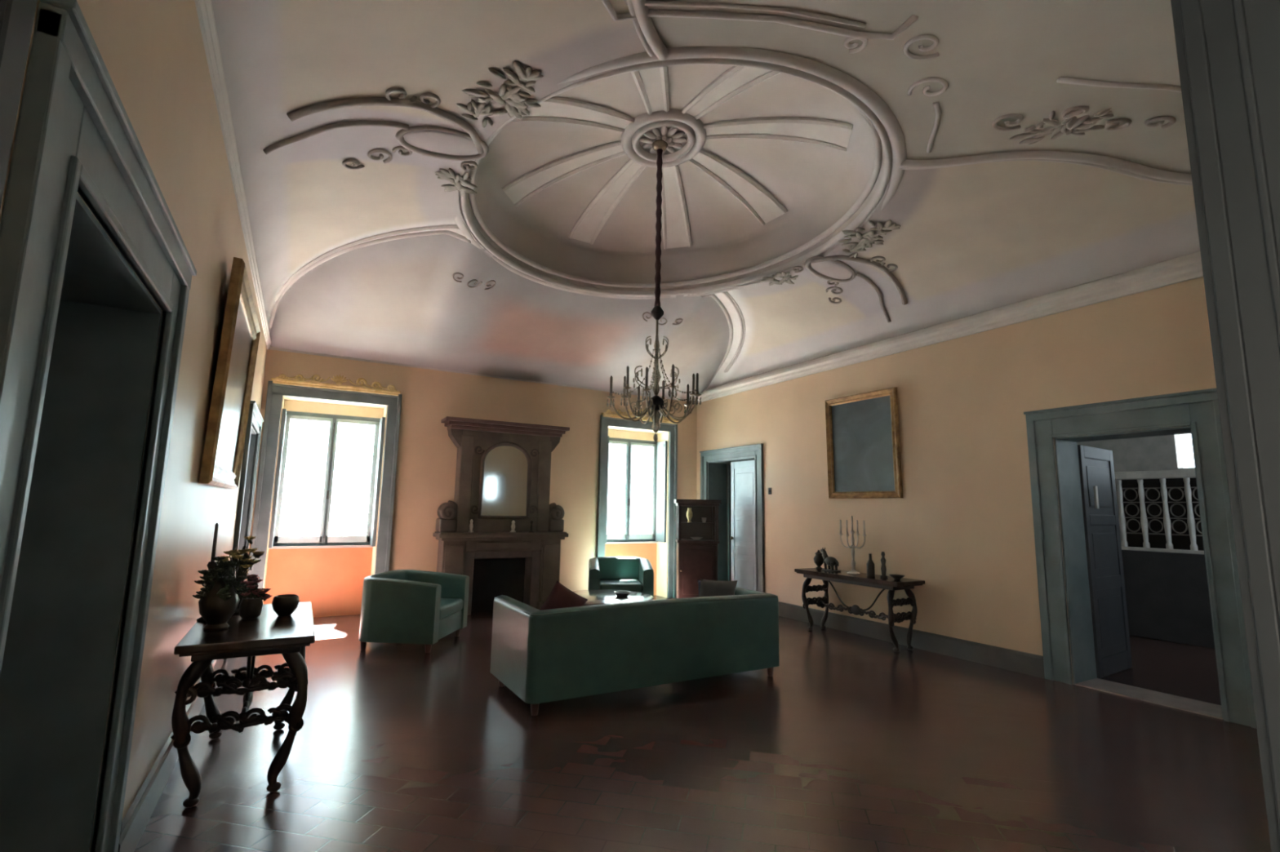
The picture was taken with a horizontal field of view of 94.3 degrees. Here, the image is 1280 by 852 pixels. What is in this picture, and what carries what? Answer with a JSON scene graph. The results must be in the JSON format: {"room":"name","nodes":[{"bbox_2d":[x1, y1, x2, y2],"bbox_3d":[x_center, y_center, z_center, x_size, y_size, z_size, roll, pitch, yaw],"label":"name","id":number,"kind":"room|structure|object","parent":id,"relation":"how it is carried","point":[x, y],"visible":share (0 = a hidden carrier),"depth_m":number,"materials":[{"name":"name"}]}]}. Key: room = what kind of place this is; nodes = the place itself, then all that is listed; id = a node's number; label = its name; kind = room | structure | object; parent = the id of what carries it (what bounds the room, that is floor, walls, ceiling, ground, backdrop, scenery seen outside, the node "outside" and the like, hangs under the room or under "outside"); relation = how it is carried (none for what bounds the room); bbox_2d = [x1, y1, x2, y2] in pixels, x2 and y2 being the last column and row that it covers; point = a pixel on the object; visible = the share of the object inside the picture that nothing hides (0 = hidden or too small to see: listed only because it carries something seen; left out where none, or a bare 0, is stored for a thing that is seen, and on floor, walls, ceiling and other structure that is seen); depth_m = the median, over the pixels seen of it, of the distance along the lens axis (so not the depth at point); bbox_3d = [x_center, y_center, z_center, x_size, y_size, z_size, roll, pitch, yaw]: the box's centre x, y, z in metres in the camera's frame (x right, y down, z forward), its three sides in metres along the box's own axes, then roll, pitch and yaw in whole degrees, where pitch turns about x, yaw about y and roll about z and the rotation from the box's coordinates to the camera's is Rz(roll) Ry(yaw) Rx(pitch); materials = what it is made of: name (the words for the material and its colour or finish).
{"room":"historic interior","nodes":[
{"label":"historic interior","id":0,"kind":"room"},
{"bbox_2d":[0,0,266,849],"bbox_3d":[-3.033,0.209,3.888,0.400,3.550,8.830,6,-9,-29],"label":"wall","id":1,"kind":"structure","parent":0,"point":[153,53],"depth_m":2.77,"materials":[{"name":"paint"}]},
{"bbox_2d":[0,0,196,851],"bbox_3d":[-1.730,0.452,1.583,0.455,2.480,1.610,6,-9,-29],"label":"door","id":2,"kind":"structure","parent":1,"relation":"in","point":[79,329],"depth_m":2.01,"materials":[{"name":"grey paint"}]},
{"bbox_2d":[117,659,223,851],"bbox_3d":[-2.765,1.863,3.568,0.030,0.195,8.380,6,-9,-29],"label":"baseboard","id":3,"kind":"structure","parent":1,"relation":"attached to","point":[135,822],"depth_m":2.81,"materials":[{"name":"stone"}]},
{"bbox_2d":[198,257,260,489],"bbox_3d":[-2.916,-0.252,4.287,0.060,1.380,1.740,7,-10,-29],"label":"framed painting","id":4,"kind":"object","parent":1,"relation":"attached to","point":[223,451],"visible":1,"depth_m":4.07,"materials":[{"name":"fabric"}]},
{"bbox_2d":[194,0,271,350],"bbox_3d":[-2.700,-1.509,4.040,0.038,0.126,8.380,6,-9,-29],"label":"trim","id":5,"kind":"structure","parent":1,"relation":"attached to","point":[204,8],"depth_m":3.18,"materials":[{"name":"paint"}]},
{"bbox_2d":[223,400,263,661],"bbox_3d":[-4.490,1.059,6.394,0.455,2.505,1.640,6,-9,-29],"label":"door","id":6,"kind":"structure","parent":1,"relation":"in","point":[252,438],"depth_m":7.00,"materials":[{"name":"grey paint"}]},
{"bbox_2d":[244,349,697,598],"bbox_3d":[-2.013,0.973,9.237,7.520,3.550,0.450,6,-9,-29],"label":"wall","id":7,"kind":"structure","parent":0,"point":[426,464],"depth_m":8.81,"materials":[{"name":"paint"}]},
{"bbox_2d":[247,380,402,617],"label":"window","id":8,"kind":"structure","parent":7,"relation":"in","point":[326,571],"depth_m":8.03,"materials":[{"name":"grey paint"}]},
{"bbox_2d":[268,408,286,547],"bbox_3d":[-4.686,0.667,7.683,0.040,1.770,0.290,6,-9,-29],"label":"shutter","id":9,"kind":"object","parent":8,"relation":"attached to","point":[282,442],"depth_m":7.61,"materials":[{"name":"white paint"}]},
{"bbox_2d":[278,418,298,536],"bbox_3d":[-4.918,0.735,8.199,0.035,1.770,0.560,3,-8,-11],"label":"shutter","id":10,"kind":"object","parent":8,"relation":"attached to","point":[283,529],"depth_m":8.36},
{"bbox_2d":[271,373,400,395],"bbox_3d":[-4.020,-0.586,7.933,1.540,0.205,0.097,6,-9,-29],"label":"valance","id":11,"kind":"object","parent":8,"relation":"attached to","point":[282,379],"depth_m":7.90,"materials":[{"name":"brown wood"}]},
{"bbox_2d":[355,424,374,535],"bbox_3d":[-3.979,0.826,8.726,0.560,1.770,0.035,-6,-11,42],"label":"shutter","id":12,"kind":"object","parent":8,"relation":"attached to","point":[363,500],"depth_m":8.81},
{"bbox_2d":[369,417,385,546],"bbox_3d":[-3.651,0.767,8.265,0.040,1.770,0.290,6,-9,-29],"label":"shutter","id":13,"kind":"object","parent":8,"relation":"attached to","point":[377,482],"depth_m":8.20,"materials":[{"name":"white paint"}]},
{"bbox_2d":[268,346,689,401],"bbox_3d":[-1.863,-0.739,9.263,6.720,0.063,0.033,6,-9,-29],"label":"trim","id":14,"kind":"structure","parent":7,"relation":"attached to","point":[270,348],"depth_m":8.69,"materials":[{"name":"white paint"}]},
{"bbox_2d":[595,414,677,598],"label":"window","id":15,"kind":"structure","parent":7,"relation":"in","point":[659,546],"depth_m":10.42,"materials":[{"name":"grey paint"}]},
{"bbox_2d":[604,435,608,543],"bbox_3d":[-0.620,1.059,9.967,0.040,1.770,0.290,6,-9,-29],"label":"shutter","id":16,"kind":"object","parent":15,"relation":"attached to","point":[608,436],"depth_m":9.85,"materials":[{"name":"white paint"}]},
{"bbox_2d":[601,408,678,424],"bbox_3d":[0.029,-0.196,10.207,1.500,0.205,0.097,6,-9,-29],"label":"valance","id":17,"kind":"object","parent":15,"relation":"attached to","point":[609,413],"depth_m":10.06,"materials":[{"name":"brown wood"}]},
{"bbox_2d":[630,445,652,533],"bbox_3d":[0.052,1.214,10.991,0.560,1.770,0.035,-6,-11,42],"label":"window pane","id":18,"kind":"object","parent":15,"relation":"attached to","point":[634,492],"depth_m":11.01,"materials":[{"name":"glass"}]},
{"bbox_2d":[655,440,666,542],"bbox_3d":[0.381,1.156,10.529,0.040,1.770,0.290,6,-9,-29],"label":"shutter","id":19,"kind":"object","parent":15,"relation":"attached to","point":[660,446],"depth_m":10.50,"materials":[{"name":"white paint"}]},
{"bbox_2d":[134,595,1271,851],"bbox_3d":[0.943,2.066,3.837,8.170,0.001,12.540,6,-9,-29],"label":"floor","id":20,"kind":"structure","parent":0,"point":[853,743],"depth_m":3.56,"materials":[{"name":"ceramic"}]},
{"bbox_2d":[170,602,315,808],"bbox_3d":[-2.306,1.557,3.500,0.600,0.800,1.260,6,-9,-29],"label":"console table","id":21,"kind":"object","parent":20,"relation":"on","point":[269,633],"visible":0.98,"depth_m":3.12,"materials":[{"name":"brown wood"}]},
{"bbox_2d":[196,523,218,622],"bbox_3d":[-2.559,0.867,3.547,0.090,0.570,0.090,6,-9,-29],"label":"candlestick","id":22,"kind":"object","parent":21,"relation":"on","point":[211,564],"visible":0.42,"depth_m":3.56,"materials":[{"name":"brown metal"}]},
{"bbox_2d":[210,523,218,561],"bbox_3d":[-2.556,0.704,3.570,0.020,0.240,0.019,6,-9,-29],"label":"candle","id":23,"kind":"object","parent":22,"relation":"on","point":[215,532],"depth_m":3.57,"materials":[{"name":"grey wax"}]},
{"bbox_2d":[192,556,250,631],"bbox_3d":[-2.338,0.925,3.300,0.277,0.396,0.261,1,-8,-2],"label":"flower vase","id":24,"kind":"object","parent":21,"relation":"on","point":[218,602],"visible":1,"depth_m":3.26,"materials":[{"name":"brown ceramic"}]},
{"bbox_2d":[218,536,264,614],"bbox_3d":[-2.560,0.946,3.783,0.264,0.478,0.248,6,-9,-29],"label":"flower vase","id":25,"kind":"object","parent":21,"relation":"on","point":[245,563],"visible":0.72,"depth_m":3.77,"materials":[{"name":"brown plant"}]},
{"bbox_2d":[239,574,271,619],"bbox_3d":[-2.353,1.036,3.610,0.194,0.260,0.179,4,-9,-22],"label":"flower vase","id":26,"kind":"object","parent":21,"relation":"on","point":[251,606],"visible":0.88,"depth_m":3.58,"materials":[{"name":"brown ceramic"}]},
{"bbox_2d":[271,594,299,617],"bbox_3d":[-2.216,1.122,3.712,0.150,0.122,0.150,6,-9,-29],"label":"bowl","id":27,"kind":"object","parent":21,"relation":"on","point":[284,605],"visible":1,"depth_m":3.66,"materials":[{"name":"black ceramic"}]},
{"bbox_2d":[358,569,469,653],"bbox_3d":[-2.482,2.002,6.555,0.851,0.754,0.950,0,-8,4],"label":"armchair","id":28,"kind":"object","parent":20,"relation":"on","point":[406,606],"visible":1,"depth_m":6.12,"materials":[{"name":"green leather"}]},
{"bbox_2d":[439,598,462,620],"bbox_3d":[-2.407,2.010,6.548,0.700,0.140,0.682,0,-8,4],"label":"seat cushion","id":29,"kind":"object","parent":28,"relation":"on","point":[449,608],"depth_m":6.54,"materials":[{"name":"green leather"}]},
{"bbox_2d":[432,416,569,615],"bbox_3d":[-1.991,1.311,8.689,1.880,2.730,0.440,6,-9,-29],"label":"fireplace","id":30,"kind":"object","parent":20,"relation":"on","point":[503,469],"visible":0.96,"depth_m":8.69,"materials":[{"name":"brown stone"}]},
{"bbox_2d":[468,519,473,533],"bbox_3d":[-2.359,1.397,8.305,0.070,0.180,0.070,6,-9,-29],"label":"figurine","id":31,"kind":"object","parent":30,"relation":"on","point":[471,526],"visible":1,"depth_m":8.28,"materials":[{"name":"beige ceramic"}]},
{"bbox_2d":[432,531,568,541],"bbox_3d":[-1.996,1.598,8.649,1.880,0.110,0.440,6,-9,-29],"label":"mantel shelf","id":32,"kind":"object","parent":30,"relation":"attached to","point":[440,535],"depth_m":8.45,"materials":[{"name":"brown stone"}]},
{"bbox_2d":[480,445,528,515],"bbox_3d":[-1.980,0.800,8.757,0.720,1.080,0.004,6,-9,-29],"label":"mirror","id":33,"kind":"object","parent":30,"relation":"attached to","point":[504,472],"depth_m":8.74,"materials":[{"name":"silver glass"}]},
{"bbox_2d":[510,520,515,532],"bbox_3d":[-1.833,1.451,8.588,0.080,0.170,0.080,6,-9,-29],"label":"figurine","id":34,"kind":"object","parent":30,"relation":"on","point":[513,526],"visible":1,"depth_m":8.57,"materials":[{"name":"beige ceramic"}]},
{"bbox_2d":[528,520,534,532],"bbox_3d":[-1.595,1.478,8.733,0.090,0.165,0.090,6,-9,-29],"label":"candlestick","id":35,"kind":"object","parent":30,"relation":"on","point":[531,522],"visible":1,"depth_m":8.72,"materials":[{"name":"brown metal"}]},
{"bbox_2d":[573,589,653,606],"bbox_3d":[-0.414,2.256,7.071,1.150,0.453,1.150,6,-9,-29],"label":"coffee table","id":36,"kind":"object","parent":20,"relation":"on","point":[601,597],"visible":0.26,"depth_m":7.02,"materials":[{"name":"stone"}]},
{"bbox_2d":[613,591,631,596],"bbox_3d":[-0.212,2.010,7.103,0.200,0.050,0.200,6,-9,-29],"label":"bowl","id":37,"kind":"object","parent":36,"relation":"on","point":[619,593],"visible":1,"depth_m":7.05,"materials":[{"name":"grey metal"}]},
{"bbox_2d":[587,556,653,599],"bbox_3d":[-0.302,2.347,8.782,0.920,0.764,0.802,2,-8,-5],"label":"armchair","id":38,"kind":"object","parent":20,"relation":"on","point":[605,573],"visible":0.79,"depth_m":8.78,"materials":[{"name":"green leather"}]},
{"bbox_2d":[599,578,642,592],"bbox_3d":[-0.294,2.347,8.697,0.612,0.140,0.630,2,-8,-5],"label":"seat cushion","id":39,"kind":"object","parent":38,"relation":"on","point":[626,584],"depth_m":8.42,"materials":[{"name":"green leather"}]},
{"bbox_2d":[489,587,779,715],"bbox_3d":[0.021,1.869,5.277,2.430,0.754,0.950,6,-9,-30],"label":"sofa","id":40,"kind":"object","parent":20,"relation":"on","point":[561,654],"visible":0.98,"depth_m":4.74,"materials":[{"name":"green leather"}]},
{"bbox_2d":[539,580,587,610],"bbox_3d":[-0.646,1.502,4.889,0.464,0.460,0.139,6,-9,-31],"label":"cushion","id":41,"kind":"object","parent":40,"relation":"on","point":[560,597],"visible":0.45,"depth_m":4.84,"materials":[{"name":"red fabric"}]},
{"bbox_2d":[697,579,700,596],"bbox_3d":[0.725,1.735,5.994,0.137,0.327,0.340,9,-11,-44],"label":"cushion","id":42,"kind":"object","parent":40,"relation":"on","point":[699,581],"visible":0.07,"depth_m":6.06,"materials":[{"name":"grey fabric"}]},
{"bbox_2d":[699,578,737,596],"bbox_3d":[0.730,1.659,5.670,0.424,0.411,0.146,4,-9,-22],"label":"cushion","id":43,"kind":"object","parent":40,"relation":"on","point":[708,588],"visible":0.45,"depth_m":5.62,"materials":[{"name":"grey fabric"}]},
{"bbox_2d":[674,499,721,598],"bbox_3d":[0.910,2.016,9.495,0.720,1.660,0.450,1,-8,-1],"label":"display cabinet","id":44,"kind":"object","parent":20,"relation":"on","point":[696,560],"visible":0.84,"depth_m":9.32,"materials":[{"name":"brown wood"}]},
{"bbox_2d":[686,507,692,522],"bbox_3d":[0.799,1.440,9.590,0.100,0.230,0.100,6,-9,-29],"label":"vase","id":45,"kind":"object","parent":44,"relation":"on","point":[689,513],"visible":0.93,"depth_m":9.56,"materials":[{"name":"beige ceramic"}]},
{"bbox_2d":[675,538,719,543],"bbox_3d":[0.913,1.849,9.528,0.660,0.040,0.430,1,-8,-1],"label":"countertop","id":46,"kind":"structure","parent":44,"relation":"on","point":[700,541],"depth_m":9.32,"materials":[{"name":"brown wood"}]},
{"bbox_2d":[690,537,702,540],"bbox_3d":[0.909,1.810,9.547,0.210,0.040,0.210,6,-9,-29],"label":"dish","id":47,"kind":"object","parent":46,"relation":"on","point":[693,538],"visible":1,"depth_m":9.51,"materials":[{"name":"beige ceramic"}]},
{"bbox_2d":[680,522,715,524],"bbox_3d":[0.918,1.567,9.588,0.540,0.015,0.330,1,-8,-1],"label":"shelf","id":48,"kind":"object","parent":44,"relation":"attached to","point":[681,522],"depth_m":9.43,"materials":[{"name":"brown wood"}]},
{"bbox_2d":[702,517,706,522],"bbox_3d":[1.035,1.520,9.587,0.080,0.080,0.080,6,-9,-29],"label":"cup","id":49,"kind":"object","parent":44,"relation":"on","point":[704,519],"visible":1,"depth_m":9.56,"materials":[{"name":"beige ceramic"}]},
{"bbox_2d":[794,568,924,652],"bbox_3d":[2.599,2.174,7.152,0.480,0.760,1.550,6,-9,-29],"label":"console table","id":50,"kind":"object","parent":20,"relation":"on","point":[889,583],"visible":1,"depth_m":6.91,"materials":[{"name":"brown wood"}]},
{"bbox_2d":[813,550,823,568],"bbox_3d":[2.352,1.754,7.807,0.140,0.245,0.140,6,-9,-29],"label":"urn","id":51,"kind":"object","parent":50,"relation":"on","point":[818,559],"visible":0.94,"depth_m":7.77,"materials":[{"name":"grey ceramic"}]},
{"bbox_2d":[820,547,840,572],"bbox_3d":[2.419,1.703,7.584,0.115,0.286,0.355,4,-8,-19],"label":"horse figurine","id":52,"kind":"object","parent":50,"relation":"on","point":[831,562],"visible":1,"depth_m":7.52,"materials":[{"name":"grey stone"}]},
{"bbox_2d":[838,515,866,574],"bbox_3d":[2.626,1.462,7.329,0.271,0.700,0.271,1,-8,-2],"label":"candelabrum","id":53,"kind":"object","parent":50,"relation":"on","point":[852,546],"visible":1,"depth_m":7.30,"materials":[{"name":"silver metal"}]},
{"bbox_2d":[851,515,853,530],"bbox_3d":[2.630,1.207,7.364,0.022,0.185,0.021,6,-9,-29],"label":"candle","id":54,"kind":"object","parent":53,"relation":"on","point":[851,516],"depth_m":7.36,"materials":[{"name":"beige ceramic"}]},
{"bbox_2d":[866,553,875,576],"bbox_3d":[2.734,1.647,7.043,0.090,0.260,0.090,6,-9,-29],"label":"bottle","id":55,"kind":"object","parent":50,"relation":"on","point":[870,565],"visible":1,"depth_m":7.01,"materials":[{"name":"black glass"}]},
{"bbox_2d":[880,551,887,577],"bbox_3d":[2.823,1.609,6.890,0.080,0.295,0.080,6,-9,-29],"label":"statuette","id":56,"kind":"object","parent":50,"relation":"on","point":[883,569],"visible":1,"depth_m":6.87,"materials":[{"name":"brown metal"}]},
{"bbox_2d":[888,574,905,580],"bbox_3d":[2.894,1.706,6.686,0.170,0.050,0.170,6,-9,-29],"label":"dish","id":57,"kind":"object","parent":50,"relation":"on","point":[897,577],"visible":1,"depth_m":6.65,"materials":[{"name":"brown metal"}]},
{"bbox_2d":[211,0,1199,400],"bbox_3d":[0.218,-2.029,5.779,6.792,1.701,8.385,6,-9,-29],"label":"ceiling","id":58,"kind":"structure","parent":0,"point":[469,186],"depth_m":5.17,"materials":[{"name":"paint"}]},
{"bbox_2d":[606,139,701,441],"bbox_3d":[0.152,-1.327,5.695,0.876,2.975,0.844,4,-8,-20],"label":"chandelier","id":59,"kind":"object","parent":58,"relation":"hanging from","point":[655,403],"visible":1,"depth_m":5.54,"materials":[{"name":"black metal"}]},
{"bbox_2d":[609,376,613,393],"bbox_3d":[-0.266,-0.378,5.494,0.025,0.175,0.024,6,-9,-29],"label":"candle","id":60,"kind":"object","parent":59,"relation":"on","point":[611,378],"depth_m":5.48,"materials":[{"name":"grey wax"}]},
{"bbox_2d":[622,376,626,393],"bbox_3d":[-0.147,-0.396,5.715,0.025,0.175,0.024,6,-9,-29],"label":"candle","id":61,"kind":"object","parent":59,"relation":"on","point":[624,378],"depth_m":5.71,"materials":[{"name":"grey wax"}]},
{"bbox_2d":[626,365,629,384],"bbox_3d":[-0.111,-0.451,5.309,0.025,0.175,0.024,6,-9,-29],"label":"candle","id":62,"kind":"object","parent":59,"relation":"on","point":[627,368],"depth_m":5.30,"materials":[{"name":"grey wax"}]},
{"bbox_2d":[637,386,639,402],"bbox_3d":[-0.013,-0.315,5.913,0.025,0.175,0.024,6,-9,-29],"label":"candle","id":63,"kind":"object","parent":59,"relation":"on","point":[638,389],"depth_m":5.90,"materials":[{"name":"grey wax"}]},
{"bbox_2d":[644,367,648,386],"bbox_3d":[0.059,-0.424,5.124,0.025,0.175,0.024,6,-9,-29],"label":"candle","id":64,"kind":"object","parent":59,"relation":"on","point":[646,368],"depth_m":5.11,"materials":[{"name":"grey wax"}]},
{"bbox_2d":[662,380,664,396],"bbox_3d":[0.231,-0.366,5.874,0.025,0.175,0.024,6,-9,-29],"label":"candle","id":65,"kind":"object","parent":59,"relation":"on","point":[663,382],"depth_m":5.86,"materials":[{"name":"grey wax"}]},
{"bbox_2d":[671,364,674,382],"bbox_3d":[0.290,-0.457,5.217,0.025,0.175,0.024,6,-9,-29],"label":"candle","id":66,"kind":"object","parent":59,"relation":"on","point":[673,366],"depth_m":5.21,"materials":[{"name":"grey wax"}]},
{"bbox_2d":[686,384,688,401],"bbox_3d":[0.468,-0.322,5.802,0.025,0.175,0.024,6,-9,-29],"label":"candle","id":67,"kind":"object","parent":59,"relation":"on","point":[687,386],"depth_m":5.79,"materials":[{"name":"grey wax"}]},
{"bbox_2d":[692,373,694,391],"bbox_3d":[0.501,-0.405,5.567,0.025,0.175,0.024,6,-9,-29],"label":"candle","id":68,"kind":"object","parent":59,"relation":"on","point":[693,375],"depth_m":5.56,"materials":[{"name":"grey wax"}]},
{"bbox_2d":[695,373,698,391],"bbox_3d":[0.512,-0.389,5.315,0.025,0.175,0.024,6,-9,-29],"label":"candle","id":69,"kind":"object","parent":59,"relation":"on","point":[697,375],"depth_m":5.31,"materials":[{"name":"grey wax"}]},
{"bbox_2d":[726,463,730,581],"bbox_3d":[0.542,0.893,6.340,9.120,3.000,7.990,6,-9,-29],"label":"wall","id":70,"kind":"structure","parent":0,"point":[726,464],"depth_m":11.47,"materials":[{"name":"paint"}]},
{"bbox_2d":[696,276,1216,684],"bbox_3d":[3.153,0.805,7.363,0.400,3.550,8.830,6,-9,-29],"label":"wall","id":71,"kind":"structure","parent":0,"point":[962,525],"depth_m":6.43,"materials":[{"name":"paint"}]},
{"bbox_2d":[699,444,764,592],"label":"door","id":72,"kind":"structure","parent":71,"relation":"in","point":[745,508],"depth_m":9.67,"materials":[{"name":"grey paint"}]},
{"bbox_2d":[768,488,771,494],"bbox_3d":[1.965,0.987,9.007,0.030,0.100,0.060,6,-9,-29],"label":"wall switch","id":73,"kind":"object","parent":71,"relation":"attached to","point":[769,489],"visible":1,"depth_m":9.00,"materials":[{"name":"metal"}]},
{"bbox_2d":[825,386,902,498],"bbox_3d":[2.811,0.251,7.556,0.060,1.330,1.100,4,-9,-29],"label":"framed painting","id":74,"kind":"object","parent":71,"relation":"attached to","point":[864,456],"visible":1,"depth_m":7.52,"materials":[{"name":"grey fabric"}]},
{"bbox_2d":[778,601,1044,679],"bbox_3d":[3.048,2.423,6.832,0.030,0.195,8.380,6,-9,-29],"label":"baseboard","id":75,"kind":"structure","parent":71,"relation":"attached to","point":[1028,664],"depth_m":6.50,"materials":[{"name":"stone"}]},
{"bbox_2d":[697,251,1203,403],"bbox_3d":[3.075,-0.994,7.289,0.110,0.210,8.380,6,-9,-29],"label":"trim","id":76,"kind":"structure","parent":71,"relation":"attached to","point":[1188,267],"depth_m":6.17,"materials":[{"name":"paint"}]},
{"bbox_2d":[1023,387,1257,728],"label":"door","id":77,"kind":"structure","parent":71,"relation":"in","point":[1099,637],"depth_m":5.49,"materials":[{"name":"blue paint"}]},
{"bbox_2d":[1077,433,1195,546],"bbox_3d":[8.163,1.065,8.030,0.200,3.400,5.200,6,-9,-29],"label":"wall","id":78,"kind":"structure","parent":0,"point":[1155,453],"depth_m":8.94,"materials":[{"name":"grey paint"}]},
{"bbox_2d":[1098,635,1221,705],"bbox_3d":[6.221,2.562,6.722,4.600,0.001,5.200,6,-9,-29],"label":"floor","id":79,"kind":"structure","parent":0,"point":[1175,668],"depth_m":5.89,"materials":[{"name":"ceramic"}]},
{"bbox_2d":[1114,469,1214,648],"bbox_3d":[6.940,1.545,6.929,0.240,2.100,2.220,6,-9,-29],"label":"balustrade","id":80,"kind":"object","parent":79,"relation":"on","point":[1167,599],"visible":0.55,"depth_m":7.45,"materials":[{"name":"white paint"}]},
{"bbox_3d":[2.338,-0.226,1.696,7.520,4.000,0.360,6,-9,-29],"label":"wall","id":81,"kind":"structure","parent":0,"visible":0},
{"bbox_2d":[0,0,1279,851],"bbox_3d":[0.515,0.046,0.626,2.165,3.100,0.380,6,-9,-29],"label":"trim","id":82,"kind":"structure","parent":81,"relation":"attached to","point":[1228,51],"depth_m":1.24,"materials":[{"name":"paint"}]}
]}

